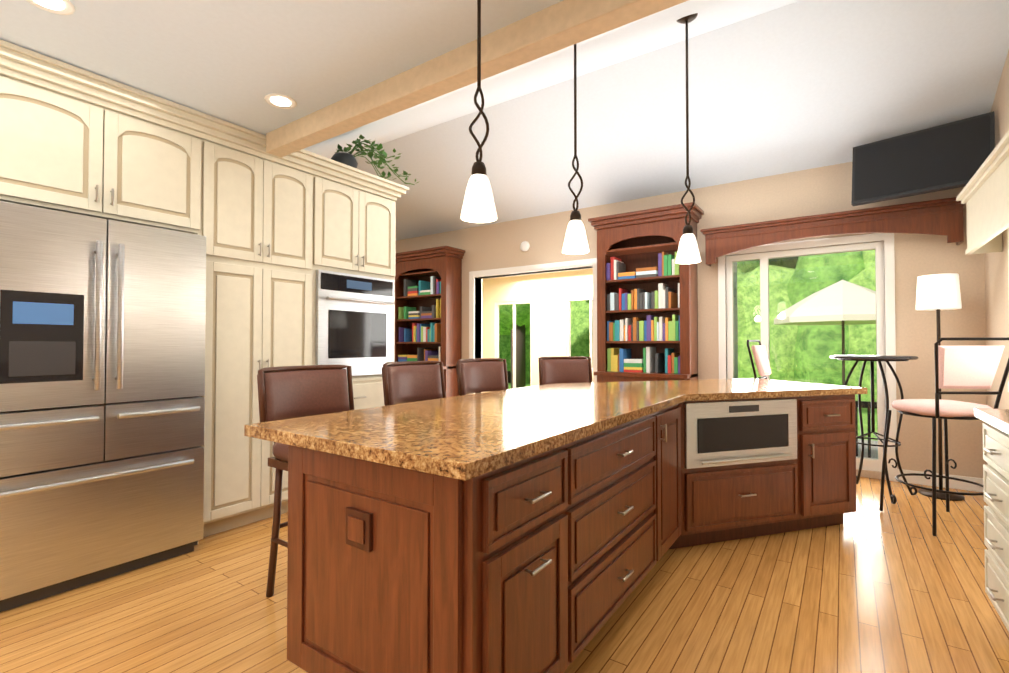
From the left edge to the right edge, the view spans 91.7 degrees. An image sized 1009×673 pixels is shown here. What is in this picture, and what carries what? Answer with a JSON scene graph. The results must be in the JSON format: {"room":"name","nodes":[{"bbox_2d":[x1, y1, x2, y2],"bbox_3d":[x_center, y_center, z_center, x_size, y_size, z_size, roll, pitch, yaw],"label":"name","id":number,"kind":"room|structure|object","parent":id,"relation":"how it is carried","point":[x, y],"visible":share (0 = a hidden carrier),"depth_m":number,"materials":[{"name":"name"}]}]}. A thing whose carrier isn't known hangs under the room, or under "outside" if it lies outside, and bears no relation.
{"room":"kitchen","nodes":[
{"label":"kitchen","id":0,"kind":"room"},
{"bbox_2d":[0,63,195,233],"bbox_3d":[-2.399,-0.942,2.743,0.620,0.615,1.035,-1,-1,35],"label":"upper cabinet","id":1,"kind":"object","parent":0,"relation":"attached to","point":[63,148],"depth_m":2.55,"materials":[{"name":"beige wood"}]},
{"bbox_2d":[0,0,562,134],"bbox_3d":[-2.284,-1.429,1.570,7.770,0.120,3.590,-1,-1,35],"label":"ceiling","id":2,"kind":"structure","parent":0,"point":[235,62],"depth_m":2.26,"materials":[{"name":"white paint"}]},
{"bbox_2d":[26,0,74,14],"bbox_3d":[-1.849,-1.359,1.979,0.170,0.008,0.167,-1,-1,35],"label":"recessed light","id":3,"kind":"object","parent":2,"relation":"in","point":[63,7],"visible":1,"depth_m":2.01,"materials":[{"name":"white"}]},
{"bbox_2d":[264,93,296,108],"bbox_3d":[-1.280,-1.345,2.802,0.170,0.008,0.167,-1,-1,35],"label":"recessed light","id":4,"kind":"object","parent":2,"relation":"in","point":[282,101],"visible":1,"depth_m":2.79,"materials":[{"name":"white"}]},
{"bbox_2d":[266,0,687,156],"bbox_3d":[0.136,-1.348,2.122,4.095,0.225,0.110,-1,-1,35],"label":"ceiling beam","id":5,"kind":"structure","parent":2,"relation":"attached to","point":[563,24],"depth_m":2.29,"materials":[{"name":"beige wood"}]},
{"bbox_2d":[460,0,497,222],"bbox_3d":[-0.097,-0.907,1.868,0.142,0.915,0.140,-1,-1,35],"label":"pendant light","id":6,"kind":"object","parent":2,"relation":"hanging from","point":[478,205],"visible":1,"depth_m":1.84,"materials":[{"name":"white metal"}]},
{"bbox_2d":[0,477,1008,672],"bbox_3d":[-1.168,1.282,3.142,7.770,0.050,7.520,-1,-1,35],"label":"floor","id":7,"kind":"structure","parent":0,"point":[868,586],"depth_m":2.22,"materials":[{"name":"brown wood"}]},
{"bbox_2d":[0,201,205,611],"bbox_3d":[-2.310,0.327,2.679,0.811,1.845,0.945,-1,-1,35],"label":"fridge","id":8,"kind":"object","parent":7,"relation":"on","point":[102,366],"visible":1,"depth_m":2.44,"materials":[{"name":"grey metal"}]},
{"bbox_2d":[196,127,319,537],"bbox_3d":[-1.886,0.012,3.457,0.635,2.500,0.793,-1,-1,35],"label":"tall cabinet","id":9,"kind":"object","parent":7,"relation":"on","point":[300,257],"depth_m":3.22,"materials":[{"name":"beige wood"}]},
{"bbox_2d":[257,365,353,597],"bbox_3d":[-0.891,0.699,2.426,0.512,1.096,0.528,-1,-1,35],"label":"stool","id":10,"kind":"object","parent":7,"relation":"on","point":[287,392],"visible":0.58,"depth_m":2.46,"materials":[{"name":"brown leather"}]},
{"bbox_2d":[316,171,399,409],"bbox_3d":[-1.448,0.023,4.092,0.635,2.500,0.888,-1,-1,35],"label":"tall cabinet","id":11,"kind":"object","parent":7,"relation":"on","point":[356,257],"depth_m":3.94,"materials":[{"name":"beige wood"}]},
{"bbox_2d":[315,269,393,375],"bbox_3d":[-1.162,-0.090,3.937,0.086,0.810,0.748,-1,-1,35],"label":"oven","id":12,"kind":"object","parent":11,"relation":"in","point":[354,311],"depth_m":3.90,"materials":[{"name":"silver metal"}]},
{"bbox_2d":[331,135,417,184],"bbox_3d":[-1.034,-1.469,4.144,0.933,0.285,0.745,-1,-1,35],"label":"plant","id":13,"kind":"object","parent":11,"relation":"on","point":[348,158],"visible":0.83,"depth_m":3.95,"materials":[{"name":"green plant"}]},
{"bbox_2d":[382,361,445,405],"bbox_3d":[-0.465,0.709,3.080,0.512,1.096,0.528,-1,-1,35],"label":"stool","id":14,"kind":"object","parent":7,"relation":"on","point":[407,381],"visible":0.42,"depth_m":3.21,"materials":[{"name":"brown leather"}]},
{"bbox_2d":[395,246,464,403],"bbox_3d":[-1.213,0.036,7.296,1.260,2.580,0.440,-1,-1,35],"label":"bookcase","id":15,"kind":"object","parent":7,"relation":"on","point":[428,304],"visible":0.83,"depth_m":7.15,"materials":[{"name":"brown wood"}]},
{"bbox_2d":[456,358,508,395],"bbox_3d":[-0.052,0.720,3.721,0.524,1.096,0.526,-1,-1,35],"label":"stool","id":16,"kind":"object","parent":7,"relation":"on","point":[477,375],"visible":0.44,"depth_m":3.86,"materials":[{"name":"brown leather"}]},
{"bbox_2d":[287,446,742,672],"bbox_3d":[0.906,0.808,2.652,1.668,0.882,3.517,-1,-1,35],"label":"kitchen island","id":17,"kind":"object","parent":7,"relation":"on","point":[539,528],"depth_m":1.45,"materials":[{"name":"brown wood"}]},
{"bbox_2d":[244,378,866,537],"bbox_3d":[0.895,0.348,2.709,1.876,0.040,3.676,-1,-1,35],"label":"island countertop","id":18,"kind":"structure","parent":17,"relation":"on","point":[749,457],"depth_m":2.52,"materials":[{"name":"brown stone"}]},
{"bbox_2d":[538,356,591,384],"bbox_3d":[0.610,0.731,4.355,0.601,1.096,0.609,-1,-1,35],"label":"stool","id":19,"kind":"object","parent":7,"relation":"on","point":[565,369],"visible":0.44,"depth_m":4.54,"materials":[{"name":"brown leather"}]},
{"bbox_2d":[588,202,703,381],"bbox_3d":[1.544,-0.025,5.394,1.160,2.640,0.440,-1,-1,35],"label":"bookcase","id":20,"kind":"object","parent":7,"relation":"on","point":[647,307],"visible":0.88,"depth_m":5.38,"materials":[{"name":"brown wood"}]},
{"bbox_2d":[747,340,770,378],"bbox_3d":[2.504,0.649,4.364,0.527,1.242,0.488,-1,-1,40],"label":"bistro chair","id":21,"kind":"object","parent":7,"relation":"on","point":[761,359],"visible":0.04,"depth_m":4.38,"materials":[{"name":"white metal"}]},
{"bbox_2d":[829,355,917,503],"bbox_3d":[2.980,0.710,3.958,0.580,1.109,0.580,-1,-1,35],"label":"bistro table","id":22,"kind":"object","parent":7,"relation":"on","point":[872,359],"visible":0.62,"depth_m":3.92,"materials":[{"name":"grey metal"}]},
{"bbox_2d":[916,273,964,500],"bbox_3d":[3.490,0.390,3.928,0.280,1.760,0.280,-1,-1,35],"label":"floor lamp","id":23,"kind":"object","parent":7,"relation":"on","point":[937,292],"visible":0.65,"depth_m":3.86,"materials":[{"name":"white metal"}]},
{"bbox_2d":[879,337,1008,535],"bbox_3d":[2.935,0.631,3.276,0.488,1.242,0.527,0,-1,3],"label":"bistro chair","id":24,"kind":"object","parent":7,"relation":"on","point":[966,367],"visible":0.81,"depth_m":3.09,"materials":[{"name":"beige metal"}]},
{"bbox_2d":[982,424,1008,630],"bbox_3d":[2.124,0.794,1.773,0.460,0.880,0.666,-1,-1,35],"label":"base cabinet","id":25,"kind":"object","parent":7,"relation":"on","point":[995,445],"depth_m":1.96,"materials":[{"name":"beige wood"}]},
{"bbox_2d":[974,408,1008,435],"bbox_3d":[0.992,0.307,0.155,0.476,0.040,4.690,-1,-1,35],"label":"countertop","id":26,"kind":"structure","parent":25,"relation":"on","point":[997,418],"depth_m":1.99,"materials":[{"name":"beige stone"}]},
{"bbox_2d":[482,268,592,392],"bbox_3d":[0.958,0.381,9.054,6.090,3.150,0.120,-1,-1,35],"label":"wall","id":27,"kind":"structure","parent":0,"point":[548,294],"depth_m":9.18,"materials":[{"name":"beige paint"}]},
{"bbox_2d":[495,300,531,388],"bbox_3d":[0.194,0.314,9.576,0.880,2.000,0.070,-1,-1,35],"label":"window","id":28,"kind":"structure","parent":27,"relation":"in","point":[514,303],"depth_m":9.56,"materials":[{"name":"white wood"}]},
{"bbox_2d":[567,297,592,370],"bbox_3d":[1.535,-0.051,8.657,0.940,1.300,0.070,-1,-1,35],"label":"window","id":29,"kind":"structure","parent":27,"relation":"in","point":[569,300],"depth_m":8.82,"materials":[{"name":"white wood"}]},
{"bbox_2d":[734,262,737,378],"bbox_3d":[2.836,0.091,6.401,0.020,3.440,2.320,-1,-1,35],"label":"window frame","id":30,"kind":"structure","parent":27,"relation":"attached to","point":[735,332],"depth_m":7.24,"materials":[{"name":"white"}]},
{"bbox_2d":[304,0,1008,240],"bbox_3d":[-0.128,-1.877,4.701,7.770,1.120,3.860,-1,-1,35],"label":"ceiling","id":31,"kind":"structure","parent":0,"point":[776,87],"depth_m":4.23,"materials":[{"name":"white paint"}]},
{"bbox_2d":[562,44,588,253],"bbox_3d":[0.369,-1.009,2.545,0.142,1.141,0.140,-1,-1,35],"label":"pendant light","id":32,"kind":"object","parent":31,"relation":"hanging from","point":[575,242],"visible":0.77,"depth_m":2.52,"materials":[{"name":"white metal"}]},
{"bbox_2d":[675,13,700,263],"bbox_3d":[1.067,-1.158,2.855,0.142,1.451,0.140,-1,-1,35],"label":"pendant light","id":33,"kind":"object","parent":31,"relation":"hanging from","point":[688,252],"visible":0.98,"depth_m":2.84,"materials":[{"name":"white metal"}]},
{"bbox_2d":[396,162,987,479],"bbox_3d":[0.923,-0.192,6.196,7.450,3.000,0.160,-1,-1,35],"label":"wall","id":34,"kind":"structure","parent":0,"point":[817,191],"depth_m":4.67,"materials":[{"name":"beige paint"}]},
{"bbox_2d":[520,241,529,251],"bbox_3d":[0.270,-1.206,6.543,0.140,0.138,0.035,-1,-1,35],"label":"smoke detector","id":35,"kind":"object","parent":34,"relation":"attached to","point":[524,246],"visible":0.98,"depth_m":6.52,"materials":[{"name":"white plastic"}]},
{"bbox_2d":[469,258,596,394],"bbox_3d":[0.376,0.184,6.567,2.020,2.260,0.200,-1,-1,35],"label":"trim","id":36,"kind":"structure","parent":34,"relation":"attached to","point":[538,268],"depth_m":6.68,"materials":[{"name":"white"}]},
{"bbox_2d":[718,233,896,481],"bbox_3d":[2.891,0.179,4.789,1.460,2.210,0.128,-1,-1,35],"label":"sliding glass door","id":37,"kind":"structure","parent":34,"relation":"in","point":[883,248],"depth_m":4.62,"materials":[{"name":"white"}]},
{"bbox_2d":[700,197,964,265],"bbox_3d":[2.942,-0.939,4.582,2.060,0.360,0.217,-1,-1,35],"label":"valance","id":38,"kind":"object","parent":34,"relation":"attached to","point":[943,217],"visible":0.92,"depth_m":4.38,"materials":[{"name":"brown wood"}]},
{"bbox_2d":[897,469,983,491],"bbox_3d":[3.680,1.219,4.163,0.550,0.110,0.015,-1,-1,35],"label":"baseboard","id":39,"kind":"structure","parent":34,"relation":"attached to","point":[953,484],"depth_m":4.10,"materials":[{"name":"white"}]},
{"bbox_2d":[984,50,1008,408],"bbox_3d":[1.964,-0.604,1.012,0.160,3.650,7.520,-1,-1,35],"label":"wall","id":40,"kind":"structure","parent":0,"point":[996,297],"depth_m":3.62,"materials":[{"name":"beige paint"}]},
{"bbox_2d":[851,111,994,205],"bbox_3d":[3.385,-1.404,4.013,0.887,0.523,0.469,-1,-1,35],"label":"tv","id":41,"kind":"object","parent":40,"relation":"attached to","point":[951,155],"visible":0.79,"depth_m":3.91,"materials":[{"name":"black"}]},
{"bbox_2d":[956,130,1008,254],"bbox_3d":[3.019,-0.852,2.900,0.237,0.450,1.880,-1,-1,35],"label":"range hood","id":42,"kind":"object","parent":40,"relation":"attached to","point":[983,195],"visible":1,"depth_m":3.13,"materials":[{"name":"beige wood"}]},
{"bbox_2d":[1008,228,1008,391],"bbox_3d":[3.152,-0.199,2.797,0.140,1.140,1.340,-1,-1,35],"label":"window","id":43,"kind":"structure","parent":40,"relation":"in","point":[1008,275],"depth_m":3.38,"materials":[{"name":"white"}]},
{"label":"outside","id":44,"kind":"structure","parent":0,"visible":0},
{"bbox_2d":[508,383,877,440],"bbox_3d":[8.583,1.993,12.197,80.000,0.070,90.000,-1,-1,35],"label":"ground","id":45,"kind":"structure","parent":44,"point":[864,416],"depth_m":11.32,"materials":[{"name":"green plant"}]},
{"bbox_2d":[507,371,510,382],"bbox_3d":[0.094,-3.083,23.549,8.176,10.460,6.461,-1,-1,35],"label":"tree","id":46,"kind":"object","parent":45,"relation":"on","point":[509,376],"depth_m":22.44,"materials":[{"name":"green plant"}]},
{"bbox_2d":[499,303,529,388],"bbox_3d":[0.893,-1.176,17.197,4.888,6.435,3.957,-1,-1,35],"label":"tree","id":47,"kind":"object","parent":45,"relation":"on","point":[522,320],"visible":0.12,"depth_m":16.96,"materials":[{"name":"green plant"}]},
{"bbox_2d":[499,250,876,401],"bbox_3d":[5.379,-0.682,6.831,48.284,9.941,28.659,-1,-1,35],"label":"tree","id":48,"kind":"object","parent":45,"relation":"on","point":[580,328],"visible":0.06,"depth_m":16.55,"materials":[{"name":"green plant"}]},
{"bbox_2d":[737,257,797,272],"bbox_3d":[11.806,-3.874,22.748,7.686,12.016,8.819,-1,-1,35],"label":"tree","id":49,"kind":"object","parent":45,"relation":"on","point":[750,266],"depth_m":21.52,"materials":[{"name":"green plant"}]},
{"bbox_2d":[774,280,875,385],"bbox_3d":[8.046,0.274,11.624,2.900,3.250,2.900,-1,-1,35],"label":"umbrella","id":50,"kind":"object","parent":45,"relation":"on","point":[837,318],"depth_m":11.09,"materials":[{"name":"beige fabric"}]},
{"bbox_2d":[858,439,877,458],"bbox_3d":[5.857,1.831,6.049,5.500,0.050,5.220,-1,-1,35],"label":"patio","id":51,"kind":"structure","parent":45,"relation":"on","point":[874,449],"depth_m":7.96,"materials":[{"name":"concrete"}]},
{"bbox_2d":[855,401,876,457],"bbox_3d":[5.302,1.297,5.518,4.800,1.000,0.060,-1,-1,35],"label":"railing","id":52,"kind":"object","parent":51,"relation":"on","point":[866,405],"depth_m":6.06,"materials":[{"name":"grey metal"}]}
]}

